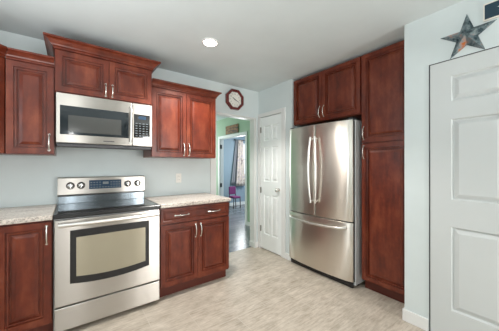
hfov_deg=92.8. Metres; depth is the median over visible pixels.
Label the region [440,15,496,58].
star
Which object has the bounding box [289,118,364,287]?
refrigerator
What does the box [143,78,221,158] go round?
upper cabinet
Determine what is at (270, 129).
door
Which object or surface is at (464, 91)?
door
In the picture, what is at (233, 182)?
curtain
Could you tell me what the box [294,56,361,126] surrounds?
upper cabinet
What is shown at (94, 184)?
control panel
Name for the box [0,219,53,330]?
base cabinet
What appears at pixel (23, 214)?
countertop
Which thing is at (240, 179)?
curtain
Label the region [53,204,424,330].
floor
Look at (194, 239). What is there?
base cabinet
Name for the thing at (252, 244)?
baseboard
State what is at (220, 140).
trim
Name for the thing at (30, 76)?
upper cabinet
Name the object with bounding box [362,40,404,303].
pantry cabinet
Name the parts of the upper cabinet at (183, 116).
door, crown moulding, door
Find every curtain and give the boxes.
[231,140,237,184]
[236,140,244,185]
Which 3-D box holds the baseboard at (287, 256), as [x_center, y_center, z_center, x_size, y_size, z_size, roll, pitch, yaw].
[0.526,1.235,3.217,0.014,0.085,0.105,0,0,-37]
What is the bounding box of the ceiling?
[0,0,462,120]
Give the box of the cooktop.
[53,198,160,219]
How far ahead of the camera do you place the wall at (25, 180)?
2.50 m
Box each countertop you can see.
[0,204,56,224]
[144,193,230,207]
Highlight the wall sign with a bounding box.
[483,0,498,21]
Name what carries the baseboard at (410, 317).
attached to the wall at (423, 45)
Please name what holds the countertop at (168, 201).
on the base cabinet at (194, 239)
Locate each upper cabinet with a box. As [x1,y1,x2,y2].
[0,44,9,154]
[5,47,55,155]
[43,32,160,105]
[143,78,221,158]
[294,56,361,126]
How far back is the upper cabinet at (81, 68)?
2.12 m
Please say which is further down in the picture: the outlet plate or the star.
the outlet plate
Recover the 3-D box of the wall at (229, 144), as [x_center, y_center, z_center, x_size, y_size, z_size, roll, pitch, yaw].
[0.624,0.064,6.843,2.970,2.435,2.780,0,0,-37]
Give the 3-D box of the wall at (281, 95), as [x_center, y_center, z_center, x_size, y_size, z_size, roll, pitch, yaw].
[0.405,0.061,3.499,0.130,2.435,0.700,0,0,-37]
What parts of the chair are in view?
backrest, seat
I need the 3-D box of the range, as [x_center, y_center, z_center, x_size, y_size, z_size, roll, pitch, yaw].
[-1.298,0.694,2.191,0.770,1.165,0.716,0,0,-37]
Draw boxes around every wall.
[0,30,258,241]
[216,118,249,221]
[224,136,244,202]
[259,79,296,253]
[404,0,498,330]
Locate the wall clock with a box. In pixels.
[225,89,243,110]
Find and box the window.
[243,143,244,170]
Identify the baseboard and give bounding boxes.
[229,201,244,205]
[249,241,257,247]
[285,253,290,260]
[402,307,427,330]
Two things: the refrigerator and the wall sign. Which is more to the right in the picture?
the wall sign
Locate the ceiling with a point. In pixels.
(263, 44)
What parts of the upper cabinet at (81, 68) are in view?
door, crown moulding, door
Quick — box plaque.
[226,124,238,134]
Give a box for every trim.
[210,112,255,242]
[218,131,246,224]
[258,107,285,257]
[429,46,498,330]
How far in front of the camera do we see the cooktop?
2.08 m
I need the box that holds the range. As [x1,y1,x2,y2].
[53,175,160,330]
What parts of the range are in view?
knob, knob, control panel, oven door, drawer, handle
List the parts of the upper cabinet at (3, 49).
door, crown moulding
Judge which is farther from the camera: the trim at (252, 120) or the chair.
the chair
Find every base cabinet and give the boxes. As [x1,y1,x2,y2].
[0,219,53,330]
[159,201,228,296]
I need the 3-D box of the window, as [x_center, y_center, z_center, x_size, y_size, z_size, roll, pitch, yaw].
[-0.064,-0.202,7.997,0.880,1.070,0.050,0,0,-37]
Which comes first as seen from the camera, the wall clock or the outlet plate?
the outlet plate
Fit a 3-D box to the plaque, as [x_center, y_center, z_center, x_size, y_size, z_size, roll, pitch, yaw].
[-0.414,-0.847,5.569,0.021,0.195,0.530,0,0,-37]
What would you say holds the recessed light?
in the ceiling
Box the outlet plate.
[176,173,180,182]
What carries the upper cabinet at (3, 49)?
attached to the wall at (25, 180)
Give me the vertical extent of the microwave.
0.446 m
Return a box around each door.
[260,113,280,255]
[430,47,498,330]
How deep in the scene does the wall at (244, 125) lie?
5.33 m
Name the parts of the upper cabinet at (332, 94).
door, door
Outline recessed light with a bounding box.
[202,38,217,46]
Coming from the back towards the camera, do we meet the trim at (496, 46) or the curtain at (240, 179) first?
the curtain at (240, 179)
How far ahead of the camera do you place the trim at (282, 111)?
3.31 m
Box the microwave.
[56,92,151,149]
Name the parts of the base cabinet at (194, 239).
door, drawer, door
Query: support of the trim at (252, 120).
attached to the wall at (25, 180)
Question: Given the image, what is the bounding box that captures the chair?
[229,186,240,208]
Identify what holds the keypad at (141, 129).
attached to the microwave
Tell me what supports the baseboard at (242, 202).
attached to the wall at (229, 144)
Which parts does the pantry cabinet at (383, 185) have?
door, door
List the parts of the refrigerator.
door, handle, handle, freezer drawer, door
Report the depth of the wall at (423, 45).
1.86 m

